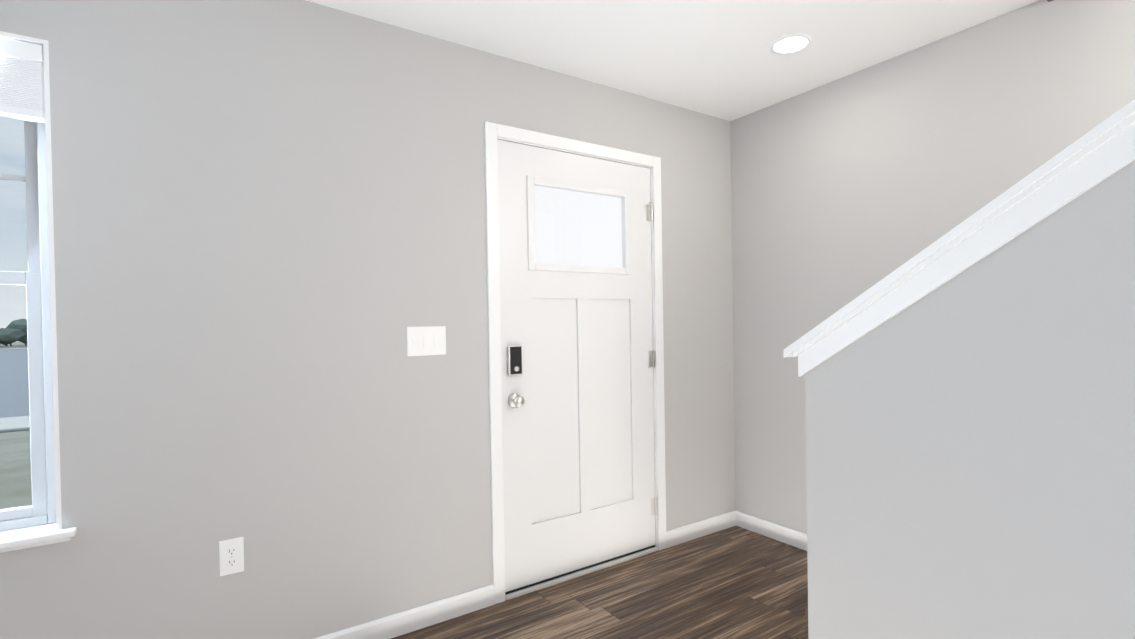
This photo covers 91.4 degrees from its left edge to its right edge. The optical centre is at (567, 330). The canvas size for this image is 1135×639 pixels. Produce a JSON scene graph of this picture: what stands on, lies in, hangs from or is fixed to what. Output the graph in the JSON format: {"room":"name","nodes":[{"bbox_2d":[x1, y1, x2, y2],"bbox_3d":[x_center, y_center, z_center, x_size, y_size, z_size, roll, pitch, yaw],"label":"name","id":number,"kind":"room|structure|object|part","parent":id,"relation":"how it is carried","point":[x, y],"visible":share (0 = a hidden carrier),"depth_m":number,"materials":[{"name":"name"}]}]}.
{"room":"entryway","nodes":[
{"label":"entryway","id":0,"kind":"room"},
{"bbox_2d":[0,0,735,638],"bbox_3d":[-1.531,0.020,1.742,6.300,2.437,0.150,-1,1,-34],"label":"wall","id":1,"kind":"structure","parent":0,"point":[270,246],"depth_m":2.00,"materials":[{"name":"grey paint"}]},
{"bbox_2d":[0,31,70,552],"bbox_3d":[-1.952,-0.105,1.460,0.960,1.493,0.169,-1,1,-34],"label":"window","id":2,"kind":"structure","parent":1,"relation":"in","point":[49,517],"depth_m":1.70,"materials":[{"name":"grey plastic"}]},
{"bbox_3d":[-1.961,0.207,1.486,0.760,0.677,0.004,-1,1,-34],"label":"glass","id":3,"kind":"part","parent":2,"relation":"part of","materials":[{"name":"clear glass"}]},
{"bbox_3d":[-1.991,-0.469,1.504,0.830,0.675,0.028,-1,1,-34],"label":"window sash","id":4,"kind":"part","parent":2,"relation":"part of","materials":[{"name":"white plastic"}]},
{"bbox_2d":[0,37,43,67],"bbox_3d":[-1.941,-0.812,1.417,0.890,0.050,0.056,-1,1,-34],"label":"blind headrail","id":5,"kind":"object","parent":2,"relation":"attached to","point":[20,50],"visible":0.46,"depth_m":1.62,"materials":[{"name":"white"}]},
{"bbox_2d":[0,56,44,122],"bbox_3d":[-1.940,-0.703,1.420,0.880,0.162,0.052,-1,1,-34],"label":"window blind","id":6,"kind":"object","parent":2,"relation":"attached to","point":[22,96],"visible":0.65,"depth_m":1.62,"materials":[{"name":"grey fabric"}]},
{"bbox_3d":[-1.960,0.196,1.484,0.830,0.759,0.032,-1,1,-34],"label":"window sash","id":7,"kind":"part","parent":2,"relation":"part of","materials":[{"name":"white plastic"}]},
{"bbox_2d":[0,523,76,548],"bbox_3d":[-1.931,0.613,1.456,0.990,0.020,0.200,-1,1,-34],"label":"sill","id":8,"kind":"structure","parent":1,"relation":"attached to","point":[28,535],"depth_m":1.62,"materials":[{"name":"white wood"}]},
{"bbox_2d":[219,537,243,575],"bbox_3d":[-1.152,0.775,1.901,0.072,0.120,0.008,-1,1,-34],"label":"electrical outlet plate","id":9,"kind":"object","parent":1,"relation":"attached to","point":[231,556],"visible":1,"depth_m":1.90,"materials":[{"name":"white plastic"}]},
{"bbox_2d":[314,584,493,638],"bbox_3d":[-2.142,1.212,1.234,4.371,0.086,0.014,-1,1,-34],"label":"baseboard","id":10,"kind":"structure","parent":1,"relation":"attached to","point":[410,620],"depth_m":2.26,"materials":[{"name":"white wood"}]},
{"bbox_2d":[407,326,445,355],"bbox_3d":[-0.579,0.043,2.284,0.164,0.120,0.010,-1,1,-34],"label":"switch plate","id":11,"kind":"object","parent":1,"relation":"attached to","point":[426,340],"visible":1,"depth_m":2.28,"materials":[{"name":"white plastic"}]},
{"bbox_2d":[484,121,666,603],"bbox_3d":[0.046,0.136,2.792,1.042,2.126,0.164,-1,1,-34],"label":"door frame","id":12,"kind":"structure","parent":1,"relation":"attached to","point":[493,132],"depth_m":2.49,"materials":[{"name":"white wood"}]},
{"bbox_2d":[497,140,656,594],"bbox_3d":[0.089,0.160,2.736,0.922,2.045,0.122,-1,1,-34],"label":"entry door","id":13,"kind":"structure","parent":1,"relation":"in","point":[575,269],"depth_m":2.72,"materials":[{"name":"white wood"}]},
{"bbox_3d":[-0.239,0.134,2.510,0.068,0.136,0.022,-1,1,-34],"label":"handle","id":14,"kind":"part","parent":13,"relation":"part of","materials":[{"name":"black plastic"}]},
{"bbox_3d":[-0.224,0.317,2.494,0.066,0.066,0.067,-1,1,-34],"label":"knob","id":15,"kind":"part","parent":13,"relation":"part of","materials":[{"name":"silver metal"}]},
{"bbox_3d":[0.057,-0.504,2.749,0.546,0.365,0.005,-1,1,-34],"label":"glass","id":16,"kind":"part","parent":13,"relation":"part of","materials":[{"name":"white glass"}]},
{"bbox_3d":[0.057,-0.504,2.749,0.616,0.435,0.065,-1,1,-34],"label":"frame","id":17,"kind":"part","parent":13,"relation":"part of","materials":[{"name":"white wood"}]},
{"bbox_3d":[0.445,-0.635,2.950,0.060,0.100,0.054,-1,1,-34],"label":"entry door hinge","id":18,"kind":"part","parent":13,"relation":"part of","materials":[{"name":"silver metal"}]},
{"bbox_3d":[0.455,0.150,2.983,0.038,0.100,0.012,-1,1,-34],"label":"entry door hinge","id":19,"kind":"part","parent":13,"relation":"part of","materials":[{"name":"silver metal"}]},
{"bbox_3d":[0.469,0.948,2.992,0.038,0.100,0.012,-1,1,-34],"label":"entry door hinge","id":20,"kind":"part","parent":13,"relation":"part of","materials":[{"name":"silver metal"}]},
{"bbox_2d":[505,547,657,599],"bbox_3d":[0.055,1.187,2.818,0.920,0.024,0.192,-1,1,-34],"label":"door threshold sill","id":21,"kind":"structure","parent":1,"relation":"attached to","point":[571,576],"depth_m":2.70,"materials":[{"name":"white paint"}]},
{"bbox_2d":[666,511,735,547],"bbox_3d":[0.775,1.139,3.192,0.573,0.086,0.014,-1,1,-34],"label":"baseboard","id":22,"kind":"structure","parent":1,"relation":"attached to","point":[686,533],"depth_m":3.17,"materials":[{"name":"white wood"}]},
{"bbox_2d":[391,526,807,638],"bbox_3d":[0.204,1.289,-0.796,6.300,0.100,6.300,-1,1,-34],"label":"floor","id":23,"kind":"structure","parent":0,"point":[735,582],"depth_m":2.45,"materials":[{"name":"brown wood"}]},
{"bbox_2d":[306,0,1039,120],"bbox_3d":[0.161,-1.258,-0.826,6.300,0.120,6.300,-1,1,-34],"label":"ceiling","id":24,"kind":"structure","parent":0,"point":[717,59],"depth_m":2.33,"materials":[{"name":"white paint"}]},
{"bbox_2d":[769,34,811,54],"bbox_3d":[0.972,-1.246,2.417,0.176,0.006,0.176,-1,1,-34],"label":"recessed light","id":25,"kind":"object","parent":24,"relation":"in","point":[791,44],"depth_m":2.41,"materials":[{"name":"white plastic"}]},
{"bbox_2d":[730,0,1134,533],"bbox_3d":[2.777,-0.043,0.840,0.150,2.437,6.150,-1,1,-34],"label":"wall","id":26,"kind":"structure","parent":0,"point":[845,190],"depth_m":2.65,"materials":[{"name":"grey paint"}]},
{"bbox_2d":[735,510,806,550],"bbox_3d":[1.308,1.133,2.925,0.014,0.086,1.050,-1,1,-34],"label":"baseboard","id":27,"kind":"structure","parent":26,"relation":"attached to","point":[789,536],"depth_m":3.13,"materials":[{"name":"white wood"}]},
{"bbox_2d":[805,160,1134,638],"bbox_3d":[2.206,-0.022,-0.129,0.120,2.437,4.877,-1,1,-34],"label":"wall","id":28,"kind":"structure","parent":0,"point":[970,452],"depth_m":1.43,"materials":[{"name":"grey paint"}]},
{"bbox_2d":[783,99,1134,376],"bbox_3d":[1.374,-0.556,1.090,0.196,1.422,2.038,-1,1,-34],"label":"trim","id":29,"kind":"structure","parent":28,"relation":"on","point":[1098,154],"depth_m":1.42,"materials":[{"name":"white wood"}]},
{"label":"outside","id":30,"kind":"structure","parent":0,"visible":0},
{"bbox_2d":[0,342,31,509],"bbox_3d":[-78.148,2.534,31.618,420.000,0.200,134.830,-1,1,-34],"label":"ground","id":31,"kind":"structure","parent":30,"point":[19,456],"depth_m":6.10,"materials":[{"name":"green plant"}]},
{"bbox_2d":[0,319,27,345],"bbox_3d":[-116.371,1.482,34.528,284.340,3.746,21.720,-1,1,-34],"label":"trees","id":32,"kind":"object","parent":31,"relation":"on","point":[15,330],"depth_m":61.33,"materials":[{"name":"green plant"}]},
{"bbox_2d":[0,348,29,432],"bbox_3d":[-62.886,2.417,8.880,420.000,0.050,61.600,-1,1,-34],"label":"sidewalk","id":33,"kind":"structure","parent":31,"relation":"on","point":[6,425],"depth_m":8.80,"materials":[{"name":"concrete"}]},
{"bbox_2d":[0,349,29,417],"bbox_3d":[-63.053,2.435,9.130,420.000,0.014,59.000,-1,1,-34],"label":"road","id":34,"kind":"structure","parent":31,"relation":"on","point":[18,401],"depth_m":16.25,"materials":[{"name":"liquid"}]}
]}

